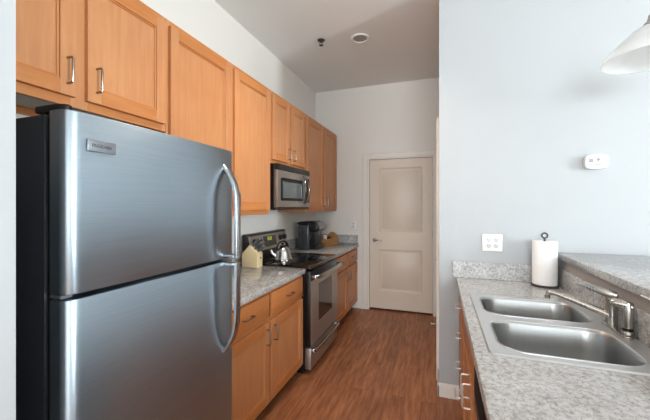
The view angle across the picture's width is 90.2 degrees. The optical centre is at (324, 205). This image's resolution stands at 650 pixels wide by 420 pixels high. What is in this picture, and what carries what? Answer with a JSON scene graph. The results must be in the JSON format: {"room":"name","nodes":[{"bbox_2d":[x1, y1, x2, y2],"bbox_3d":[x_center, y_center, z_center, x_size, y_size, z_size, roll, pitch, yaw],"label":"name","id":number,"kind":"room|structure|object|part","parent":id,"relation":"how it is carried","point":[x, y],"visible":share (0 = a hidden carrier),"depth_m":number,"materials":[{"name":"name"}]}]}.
{"room":"kitchen","nodes":[
{"label":"kitchen","id":0,"kind":"room"},
{"bbox_2d":[0,0,15,419],"bbox_3d":[-1.069,-0.109,0.750,0.856,3.038,0.140,0,0,19],"label":"wall","id":1,"kind":"structure","parent":0,"point":[7,7],"depth_m":0.66,"materials":[{"name":"paint"}]},
{"bbox_2d":[16,0,315,252],"bbox_3d":[-2.435,-0.109,-1.602,0.150,3.038,13.656,0,0,19],"label":"wall","id":2,"kind":"structure","parent":0,"point":[206,21],"depth_m":3.00,"materials":[{"name":"paint"}]},
{"bbox_2d":[16,0,165,131],"bbox_3d":[-1.118,-0.692,1.332,0.374,0.604,0.903,0,0,19],"label":"upper cabinet","id":3,"kind":"object","parent":2,"relation":"attached to","point":[101,58],"visible":0.9,"depth_m":1.34,"materials":[{"name":"brown wood"}]},
{"bbox_3d":[-1.055,-0.694,1.090,0.020,0.536,0.401,0,0,19],"label":"door","id":4,"kind":"part","parent":3,"relation":"part of","materials":[{"name":"brown wood"}]},
{"bbox_3d":[-0.972,-0.520,1.238,0.036,0.107,0.009,0,0,19],"label":"handle","id":5,"kind":"part","parent":3,"relation":"part of","materials":[{"name":"silver metal"}]},
{"bbox_3d":[-0.935,-0.520,1.345,0.036,0.107,0.009,0,0,19],"label":"handle","id":6,"kind":"part","parent":3,"relation":"part of","materials":[{"name":"silver metal"}]},
{"bbox_3d":[-0.907,-0.694,1.509,0.020,0.536,0.400,0,0,19],"label":"door","id":7,"kind":"part","parent":3,"relation":"part of","materials":[{"name":"brown wood"}]},
{"bbox_2d":[161,18,269,215],"bbox_3d":[-0.783,-0.461,2.279,0.374,1.066,1.103,0,0,19],"label":"upper cabinet","id":8,"kind":"object","parent":2,"relation":"attached to","point":[211,101],"visible":0.6,"depth_m":2.16,"materials":[{"name":"brown wood"}]},
{"bbox_3d":[-0.742,-0.463,1.976,0.020,0.998,0.526,0,0,19],"label":"door","id":9,"kind":"part","parent":8,"relation":"part of","materials":[{"name":"brown wood"}]},
{"bbox_3d":[-0.555,-0.463,2.503,0.020,0.998,0.499,0,0,19],"label":"door","id":10,"kind":"part","parent":8,"relation":"part of","materials":[{"name":"brown wood"}]},
{"bbox_2d":[232,251,241,266],"bbox_3d":[-0.942,0.463,2.361,0.019,0.118,1.140,0,0,19],"label":"backsplash","id":11,"kind":"structure","parent":2,"relation":"attached to","point":[239,259],"depth_m":2.85,"materials":[{"name":"stone"}]},
{"bbox_2d":[269,89,304,169],"bbox_3d":[-0.471,-0.679,3.161,0.374,0.629,0.764,0,0,19],"label":"upper cabinet","id":12,"kind":"object","parent":2,"relation":"attached to","point":[287,122],"visible":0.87,"depth_m":3.04,"materials":[{"name":"brown wood"}]},
{"bbox_3d":[-0.400,-0.681,2.940,0.020,0.561,0.329,0,0,19],"label":"door","id":13,"kind":"part","parent":12,"relation":"part of","materials":[{"name":"brown wood"}]},
{"bbox_2d":[270,163,309,209],"bbox_3d":[-0.438,-0.164,3.154,0.438,0.401,0.730,0,0,19],"label":"microwave","id":14,"kind":"object","parent":12,"relation":"attached to","point":[289,186],"visible":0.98,"depth_m":2.95,"materials":[{"name":"silver metal"}]},
{"bbox_3d":[-0.321,-0.148,3.029,0.034,0.323,0.573,0,0,19],"label":"door","id":15,"kind":"part","parent":14,"relation":"part of","materials":[{"name":"metal"}]},
{"bbox_3d":[-0.457,0.025,3.160,0.350,0.024,0.722,0,0,19],"label":"plate","id":16,"kind":"part","parent":14,"relation":"part of","materials":[{"name":"black plastic"}]},
{"bbox_3d":[-0.193,-0.158,3.267,0.052,0.285,0.088,0,0,19],"label":"handle","id":17,"kind":"part","parent":14,"relation":"part of","materials":[{"name":"silver metal"}]},
{"bbox_3d":[-0.199,-0.148,3.374,0.033,0.323,0.155,0,0,19],"label":"control panel","id":18,"kind":"part","parent":14,"relation":"part of","materials":[{"name":"metal"}]},
{"bbox_3d":[-0.275,-0.681,3.293,0.020,0.561,0.329,0,0,19],"label":"door","id":19,"kind":"part","parent":12,"relation":"part of","materials":[{"name":"brown wood"}]},
{"bbox_2d":[287,238,297,249],"bbox_3d":[-0.314,0.463,4.137,0.019,0.118,1.119,0,0,19],"label":"backsplash","id":20,"kind":"structure","parent":2,"relation":"attached to","point":[293,243],"depth_m":3.92,"materials":[{"name":"stone"}]},
{"bbox_2d":[278,113,336,211],"bbox_3d":[-0.151,-0.461,4.063,0.374,1.066,1.146,0,0,19],"label":"upper cabinet","id":21,"kind":"object","parent":2,"relation":"attached to","point":[320,142],"visible":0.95,"depth_m":3.92,"materials":[{"name":"brown wood"}]},
{"bbox_3d":[-0.114,-0.463,3.748,0.020,0.998,0.514,0,0,19],"label":"door","id":22,"kind":"part","parent":21,"relation":"part of","materials":[{"name":"brown wood"}]},
{"bbox_3d":[-0.038,-0.461,4.023,0.020,1.066,1.146,0,0,19],"label":"frame","id":23,"kind":"part","parent":21,"relation":"part of","materials":[{"name":"brown wood"}]},
{"bbox_3d":[0.072,-0.463,4.274,0.020,0.998,0.483,0,0,19],"label":"door","id":24,"kind":"part","parent":21,"relation":"part of","materials":[{"name":"brown wood"}]},
{"bbox_2d":[214,0,438,92],"bbox_3d":[1.730,-1.678,-3.075,8.986,0.100,13.656,0,0,19],"label":"ceiling","id":25,"kind":"structure","parent":0,"point":[402,45],"depth_m":3.12,"materials":[{"name":"paint"}]},
{"bbox_2d":[317,38,324,46],"bbox_3d":[-0.038,-1.601,3.185,0.076,0.052,0.076,0,0,19],"label":"sprinkler","id":26,"kind":"object","parent":25,"relation":"attached to","point":[321,40],"visible":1,"depth_m":3.17,"materials":[{"name":"black metal"}]},
{"bbox_2d":[351,33,368,42],"bbox_3d":[0.341,-1.623,3.144,0.180,0.010,0.180,0,0,19],"label":"recessed light","id":27,"kind":"object","parent":25,"relation":"in","point":[360,37],"visible":1,"depth_m":3.14,"materials":[{"name":"white plastic"}]},
{"bbox_2d":[353,35,366,41],"bbox_3d":[0.341,-1.625,3.144,0.136,0.004,0.136,0,0,19],"label":"diffuser","id":28,"kind":"object","parent":27,"relation":"attached to","point":[356,38],"depth_m":3.14,"materials":[{"name":"white plastic"}]},
{"bbox_2d":[600,15,649,73],"bbox_3d":[1.504,-1.153,1.490,0.366,0.950,0.366,0,0,19],"label":"pendant lamp","id":29,"kind":"object","parent":25,"relation":"hanging from","point":[632,55],"visible":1,"depth_m":1.60,"materials":[{"name":"white glass"}]},
{"bbox_2d":[256,307,461,419],"bbox_3d":[1.730,1.460,-3.075,8.986,0.100,13.656,0,0,19],"label":"floor","id":30,"kind":"structure","parent":0,"point":[380,364],"depth_m":2.63,"materials":[{"name":"brown wood"}]},
{"bbox_2d":[16,103,240,419],"bbox_3d":[-0.868,0.565,1.315,0.807,1.690,0.750,0,0,19],"label":"refrigerator","id":31,"kind":"object","parent":30,"relation":"on","point":[124,256],"visible":1,"depth_m":1.00,"materials":[{"name":"silver metal"}]},
{"bbox_3d":[-0.583,0.779,1.214,0.070,1.051,0.750,0,0,19],"label":"fresh food door","id":32,"kind":"part","parent":31,"relation":"part of","materials":[{"name":"metal"}]},
{"bbox_3d":[-0.583,-0.009,1.214,0.070,0.498,0.750,0,0,19],"label":"freezer door","id":33,"kind":"part","parent":31,"relation":"part of","materials":[{"name":"metal"}]},
{"bbox_3d":[-0.427,0.463,1.474,0.083,0.414,0.034,0,0,19],"label":"handle","id":34,"kind":"part","parent":31,"relation":"part of","materials":[{"name":"metal"}]},
{"bbox_3d":[-0.427,0.025,1.474,0.083,0.425,0.034,0,0,19],"label":"handle","id":35,"kind":"part","parent":31,"relation":"part of","materials":[{"name":"metal"}]},
{"bbox_2d":[232,275,302,419],"bbox_3d":[-0.640,0.987,2.252,0.660,0.846,1.134,0,0,19],"label":"base cabinet","id":36,"kind":"object","parent":30,"relation":"on","point":[267,347],"visible":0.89,"depth_m":2.11,"materials":[{"name":"brown wood"}]},
{"bbox_3d":[-0.465,0.663,1.895,0.020,0.159,0.533,0,0,19],"label":"drawer","id":37,"kind":"part","parent":36,"relation":"part of","materials":[{"name":"brown wood"}]},
{"bbox_3d":[-0.465,1.035,1.895,0.020,0.534,0.533,0,0,19],"label":"door","id":38,"kind":"part","parent":36,"relation":"part of","materials":[{"name":"brown wood"}]},
{"bbox_2d":[232,264,304,309],"bbox_3d":[-0.651,0.542,2.259,0.636,0.040,1.140,0,0,19],"label":"countertop","id":39,"kind":"structure","parent":36,"relation":"on","point":[255,282],"depth_m":2.32,"materials":[{"name":"stone"}]},
{"bbox_2d":[242,245,262,267],"bbox_3d":[-0.622,0.427,2.773,0.152,0.190,0.090,0,0,19],"label":"knife block","id":40,"kind":"object","parent":39,"relation":"on","point":[251,258],"visible":0.96,"depth_m":2.73,"materials":[{"name":"beige wood"}]},
{"bbox_2d":[252,237,260,246],"bbox_3d":[-0.587,0.315,2.738,0.099,0.098,0.018,0,0,19],"label":"kitchen knife","id":41,"kind":"object","parent":40,"relation":"in","point":[257,239],"visible":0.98,"depth_m":2.73,"materials":[{"name":"metal"}]},
{"bbox_3d":[-0.362,0.858,2.103,0.036,0.107,0.009,0,0,19],"label":"handle","id":42,"kind":"part","parent":36,"relation":"part of","materials":[{"name":"silver metal"}]},
{"bbox_3d":[-0.330,0.858,2.194,0.036,0.107,0.009,0,0,19],"label":"handle","id":43,"kind":"part","parent":36,"relation":"part of","materials":[{"name":"silver metal"}]},
{"bbox_3d":[-0.279,0.663,2.423,0.020,0.159,0.529,0,0,19],"label":"drawer","id":44,"kind":"part","parent":36,"relation":"part of","materials":[{"name":"brown wood"}]},
{"bbox_3d":[-0.279,1.035,2.423,0.020,0.534,0.529,0,0,19],"label":"door","id":45,"kind":"part","parent":36,"relation":"part of","materials":[{"name":"brown wood"}]},
{"bbox_2d":[243,229,341,372],"bbox_3d":[-0.270,0.835,3.128,0.735,1.150,0.746,0,0,19],"label":"range","id":46,"kind":"object","parent":30,"relation":"on","point":[320,324],"visible":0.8,"depth_m":2.92,"materials":[{"name":"silver metal"}]},
{"bbox_3d":[-0.549,0.351,3.227,0.029,0.146,0.728,0,0,19],"label":"control panel","id":47,"kind":"part","parent":46,"relation":"part of","materials":[{"name":"metal"}]},
{"bbox_2d":[269,240,293,260],"bbox_3d":[-0.400,0.416,3.050,0.208,0.181,0.208,0,0,19],"label":"kettle","id":48,"kind":"object","parent":46,"relation":"on","point":[282,252],"visible":1,"depth_m":2.99,"materials":[{"name":"metal"}]},
{"bbox_3d":[-0.479,0.449,3.015,0.080,0.093,0.063,0,0,-10],"label":"spout","id":49,"kind":"part","parent":48,"relation":"part of","materials":[{"name":"metal"}]},
{"bbox_3d":[-0.401,0.369,3.050,0.025,0.089,0.158,0,0,36],"label":"handle","id":50,"kind":"part","parent":48,"relation":"part of","materials":[{"name":"black plastic"}]},
{"bbox_2d":[262,252,336,269],"bbox_3d":[-0.284,0.522,3.133,0.615,0.032,0.746,0,0,19],"label":"cooktop","id":51,"kind":"object","parent":46,"relation":"in","point":[307,261],"depth_m":3.00,"materials":[{"name":"black glass"}]},
{"bbox_2d":[297,258,341,372],"bbox_3d":[-0.270,0.974,3.128,0.735,0.872,0.744,0,0,19],"label":"oven","id":52,"kind":"object","parent":46,"relation":"in","point":[320,324],"depth_m":2.85,"materials":[{"name":"silver metal"}]},
{"bbox_3d":[-0.021,1.276,3.040,0.052,0.177,0.736,0,0,19],"label":"storage drawer","id":53,"kind":"part","parent":46,"relation":"part of","materials":[{"name":"metal"}]},
{"bbox_3d":[0.024,1.212,3.024,0.056,0.040,0.702,0,0,19],"label":"handle","id":54,"kind":"part","parent":46,"relation":"part of","materials":[{"name":"metal"}]},
{"bbox_2d":[336,248,356,321],"bbox_3d":[-0.011,0.987,4.031,0.660,0.846,1.114,0,0,19],"label":"base cabinet","id":55,"kind":"object","parent":30,"relation":"on","point":[347,272],"visible":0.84,"depth_m":3.92,"materials":[{"name":"brown wood"}]},
{"bbox_2d":[290,243,358,257],"bbox_3d":[-0.023,0.542,4.034,0.636,0.040,1.119,0,0,19],"label":"countertop","id":56,"kind":"structure","parent":55,"relation":"on","point":[339,249],"depth_m":3.86,"materials":[{"name":"stone"}]},
{"bbox_2d":[297,221,325,249],"bbox_3d":[-0.154,0.354,3.922,0.271,0.336,0.292,0,0,19],"label":"coffee maker","id":57,"kind":"object","parent":56,"relation":"on","point":[309,232],"visible":1,"depth_m":3.82,"materials":[{"name":"black plastic"}]},
{"bbox_3d":[-0.244,0.370,3.845,0.135,0.296,0.082,0,0,19],"label":"water tank","id":58,"kind":"part","parent":57,"relation":"part of","materials":[{"name":"plastic"}]},
{"bbox_3d":[-0.052,0.234,3.904,0.067,0.085,0.225,0,0,19],"label":"lift handle","id":59,"kind":"part","parent":57,"relation":"part of","materials":[{"name":"silver metal"}]},
{"bbox_2d":[321,232,337,245],"bbox_3d":[0.021,0.442,4.370,0.185,0.160,0.305,0,0,34],"label":"wooden basket","id":60,"kind":"object","parent":56,"relation":"on","point":[334,238],"visible":0.69,"depth_m":4.34,"materials":[{"name":"brown wood"}]},
{"bbox_2d":[321,238,337,245],"bbox_3d":[0.021,0.481,4.370,0.185,0.083,0.305,0,0,34],"label":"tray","id":61,"kind":"object","parent":60,"relation":"on","point":[332,241],"depth_m":4.26,"materials":[{"name":"brown wood"}]},
{"bbox_3d":[0.104,0.442,4.490,0.185,0.160,0.012,0,0,34],"label":"panel","id":62,"kind":"part","parent":60,"relation":"part of","materials":[{"name":"brown wood"}]},
{"bbox_3d":[0.169,1.035,3.688,0.020,0.534,0.537,0,0,19],"label":"door","id":63,"kind":"part","parent":55,"relation":"part of","materials":[{"name":"brown wood"}]},
{"bbox_3d":[0.169,0.663,3.688,0.020,0.159,0.537,0,0,19],"label":"drawer","id":64,"kind":"part","parent":55,"relation":"part of","materials":[{"name":"brown wood"}]},
{"bbox_3d":[0.354,1.035,4.211,0.020,0.534,0.485,0,0,19],"label":"door","id":65,"kind":"part","parent":55,"relation":"part of","materials":[{"name":"brown wood"}]},
{"bbox_3d":[0.354,0.663,4.211,0.020,0.159,0.485,0,0,19],"label":"drawer","id":66,"kind":"part","parent":55,"relation":"part of","materials":[{"name":"brown wood"}]},
{"bbox_2d":[454,296,463,419],"bbox_3d":[1.156,0.986,2.048,0.626,0.848,0.432,0,0,19],"label":"base cabinet","id":67,"kind":"object","parent":30,"relation":"on","point":[460,332],"visible":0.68,"depth_m":2.14,"materials":[{"name":"brown wood"}]},
{"bbox_3d":[0.903,1.228,2.133,0.020,0.175,0.389,0,0,19],"label":"drawer","id":68,"kind":"part","parent":67,"relation":"part of","materials":[{"name":"brown wood"}]},
{"bbox_3d":[0.903,1.038,2.133,0.020,0.175,0.389,0,0,19],"label":"drawer","id":69,"kind":"part","parent":67,"relation":"part of","materials":[{"name":"brown wood"}]},
{"bbox_3d":[0.903,0.660,2.133,0.020,0.165,0.389,0,0,19],"label":"drawer","id":70,"kind":"part","parent":67,"relation":"part of","materials":[{"name":"brown wood"}]},
{"bbox_3d":[0.903,0.848,2.133,0.020,0.175,0.389,0,0,19],"label":"drawer","id":71,"kind":"part","parent":67,"relation":"part of","materials":[{"name":"brown wood"}]},
{"bbox_2d":[460,314,476,419],"bbox_3d":[0.948,0.986,1.458,0.626,0.848,0.814,0,0,19],"label":"base cabinet","id":72,"kind":"object","parent":30,"relation":"on","point":[467,387],"visible":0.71,"depth_m":1.54,"materials":[{"name":"brown wood"}]},
{"bbox_3d":[0.669,0.865,1.556,0.036,0.119,0.009,0,0,19],"label":"handle","id":73,"kind":"part","parent":72,"relation":"part of","materials":[{"name":"silver metal"}]},
{"bbox_3d":[0.638,0.865,1.469,0.036,0.119,0.009,0,0,19],"label":"handle","id":74,"kind":"part","parent":72,"relation":"part of","materials":[{"name":"silver metal"}]},
{"bbox_3d":[0.754,1.035,1.712,0.020,0.534,0.428,0,0,19],"label":"door","id":75,"kind":"part","parent":72,"relation":"part of","materials":[{"name":"brown wood"}]},
{"bbox_3d":[0.622,1.035,1.338,0.020,0.534,0.333,0,0,19],"label":"door","id":76,"kind":"part","parent":72,"relation":"part of","materials":[{"name":"brown wood"}]},
{"bbox_2d":[474,366,486,419],"bbox_3d":[0.710,0.988,0.784,0.584,0.845,0.605,0,0,19],"label":"dishwasher","id":77,"kind":"object","parent":30,"relation":"on","point":[479,407],"visible":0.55,"depth_m":1.03,"materials":[{"name":"black plastic"}]},
{"bbox_3d":[0.435,0.681,0.880,0.002,0.033,0.550,0,0,19],"label":"handle","id":78,"kind":"part","parent":77,"relation":"part of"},
{"bbox_3d":[0.532,0.986,0.284,0.626,0.848,0.450,0,0,19],"label":"base cabinet","id":79,"kind":"object","parent":30,"relation":"on","visible":0},
{"bbox_2d":[456,277,649,419],"bbox_3d":[0.854,0.540,1.155,0.610,0.042,2.348,0,0,19],"label":"countertop","id":80,"kind":"structure","parent":79,"relation":"on","point":[511,388],"depth_m":0.94,"materials":[{"name":"stone"}]},
{"bbox_2d":[530,232,558,288],"bbox_3d":[1.420,0.345,2.093,0.156,0.348,0.156,0,0,19],"label":"paper towel holder","id":81,"kind":"object","parent":80,"relation":"on","point":[544,238],"visible":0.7,"depth_m":2.06,"materials":[{"name":"metal"}]},
{"bbox_2d":[532,240,557,285],"bbox_3d":[1.419,0.366,2.093,0.140,0.277,0.141,0,0,19],"label":"paper towel roll","id":82,"kind":"object","parent":81,"relation":"on","point":[544,253],"visible":0.98,"depth_m":2.04,"materials":[{"name":"white paper"}]},
{"bbox_2d":[469,293,649,375],"bbox_3d":[0.974,0.602,1.431,0.556,0.184,0.834,0,0,19],"label":"double sink","id":83,"kind":"object","parent":80,"relation":"in","point":[537,329],"visible":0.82,"depth_m":1.38,"materials":[{"name":"metal"}]},
{"bbox_3d":[1.026,0.602,1.622,0.445,0.184,0.339,0,0,19],"label":"bowl","id":84,"kind":"part","parent":83,"relation":"part of","materials":[{"name":"metal"}]},
{"bbox_3d":[0.890,0.602,1.239,0.445,0.184,0.347,0,0,19],"label":"bowl","id":85,"kind":"part","parent":83,"relation":"part of","materials":[{"name":"metal"}]},
{"bbox_2d":[316,77,438,307],"bbox_3d":[0.734,-0.109,4.425,1.803,3.038,0.120,0,0,19],"label":"wall","id":86,"kind":"structure","parent":0,"point":[400,116],"depth_m":4.43,"materials":[{"name":"paint"}]},
{"bbox_2d":[321,234,357,243],"bbox_3d":[0.165,0.463,4.551,0.606,0.118,0.020,0,0,19],"label":"backsplash","id":87,"kind":"structure","parent":86,"relation":"attached to","point":[353,239],"depth_m":4.49,"materials":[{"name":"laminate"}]},
{"bbox_2d":[351,221,355,228],"bbox_3d":[0.394,0.267,4.476,0.072,0.116,0.009,0,0,19],"label":"wall outlet","id":88,"kind":"object","parent":86,"relation":"attached to","point":[353,223],"visible":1,"depth_m":4.47,"materials":[{"name":"white plastic"}]},
{"bbox_2d":[362,149,435,316],"bbox_3d":[0.998,0.346,4.314,0.992,2.127,0.132,0,0,19],"label":"door frame","id":89,"kind":"structure","parent":86,"relation":"attached to","point":[366,157],"depth_m":4.40,"materials":[{"name":"paint"}]},
{"bbox_2d":[370,157,432,313],"bbox_3d":[1.000,0.382,4.285,0.829,2.012,0.098,0,0,19],"label":"door","id":90,"kind":"structure","parent":86,"relation":"in","point":[401,190],"depth_m":4.29,"materials":[{"name":"paint"}]},
{"bbox_2d":[439,0,649,396],"bbox_3d":[4.239,-0.109,1.268,7.153,3.038,0.120,0,0,19],"label":"wall","id":91,"kind":"structure","parent":0,"point":[525,96],"depth_m":2.21,"materials":[{"name":"paint"}]},
{"bbox_2d":[437,382,458,399],"bbox_3d":[0.904,1.360,2.376,0.151,0.100,0.014,0,0,19],"label":"baseboard","id":92,"kind":"structure","parent":91,"relation":"attached to","point":[445,390],"depth_m":2.37,"materials":[{"name":"paint"}]},
{"bbox_2d":[482,234,501,251],"bbox_3d":[1.179,0.262,2.281,0.128,0.118,0.009,0,0,19],"label":"wall outlet","id":93,"kind":"object","parent":91,"relation":"attached to","point":[490,242],"visible":1,"depth_m":2.28,"materials":[{"name":"white plastic"}]},
{"bbox_2d":[452,260,531,281],"bbox_3d":[1.229,0.460,2.258,0.636,0.118,0.020,0,0,19],"label":"backsplash","id":94,"kind":"structure","parent":91,"relation":"attached to","point":[462,269],"depth_m":2.27,"materials":[{"name":"stone"}]},
{"bbox_2d":[583,154,608,168],"bbox_3d":[1.729,-0.280,2.068,0.124,0.092,0.044,0,0,19],"label":"detector","id":95,"kind":"object","parent":91,"relation":"attached to","point":[597,161],"visible":1,"depth_m":2.05,"materials":[{"name":"white plastic"}]},
{"bbox_2d":[558,259,649,312],"bbox_3d":[1.221,0.880,1.026,0.132,1.060,2.348,0,0,19],"label":"wall","id":96,"kind":"structure","parent":0,"point":[638,301],"depth_m":1.51,"materials":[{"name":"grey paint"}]},
{"bbox_2d":[558,252,649,300],"bbox_3d":[1.419,0.329,0.945,0.596,0.042,2.368,0,0,19],"label":"countertop","id":97,"kind":"structure","parent":96,"relation":"on","point":[631,273],"depth_m":1.64,"materials":[{"name":"stone"}]},
{"bbox_2d":[544,283,633,338],"bbox_3d":[1.171,0.432,1.418,0.149,0.163,0.333,0,0,-23],"label":"faucet","id":98,"kind":"object","parent":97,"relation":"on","point":[611,314],"visible":0.97,"depth_m":1.39,"materials":[{"name":"silver metal"}]},
{"bbox_3d":[1.136,0.440,1.465,0.234,0.087,0.033,0,0,43],"label":"spout","id":99,"kind":"part","parent":98,"relation":"part of","materials":[{"name":"silver metal"}]},
{"bbox_3d":[1.190,0.376,1.421,0.141,0.051,0.051,0,0,44],"label":"lever","id":100,"kind":"part","parent":98,"relation":"part of","materials":[{"name":"silver metal"}]},
{"bbox_3d":[1.205,0.509,1.338,0.044,0.008,0.203,0,0,19],"label":"deck plate","id":101,"kind":"part","parent":98,"relation":"part of","materials":[{"name":"silver metal"}]},
{"bbox_2d":[609,298,637,335],"bbox_3d":[1.186,0.438,1.285,0.086,0.133,0.041,0,0,43],"label":"sprayer","id":102,"kind":"object","parent":98,"relation":"on","point":[629,314],"visible":1,"depth_m":1.27,"materials":[{"name":"silver metal"}]},
{"bbox_2d":[558,266,649,346],"bbox_3d":[1.150,0.480,1.051,0.018,0.158,2.348,0,0,19],"label":"backsplash","id":103,"kind":"structure","parent":96,"relation":"attached to","point":[567,281],"depth_m":1.63,"materials":[{"name":"stone"}]},
{"bbox_3d":[1.225,-0.109,3.292,0.120,3.038,1.687,0,0,19],"label":"wall","id":104,"kind":"structure","parent":0,"visible":0},
{"bbox_2d":[436,117,438,379],"bbox_3d":[1.121,0.346,3.044,0.132,2.127,0.951,0,0,19],"label":"door frame","id":105,"kind":"structure","parent":104,"relation":"attached to","point":[437,118],"depth_m":2.62,"materials":[{"name":"paint"}]},
{"bbox_2d":[437,369,438,395],"bbox_3d":[0.873,1.360,2.496,0.014,0.100,0.221,0,0,19],"label":"baseboard","id":106,"kind":"structure","parent":104,"relation":"attached to","point":[438,369],"depth_m":2.42,"materials":[{"name":"paint"}]}
]}

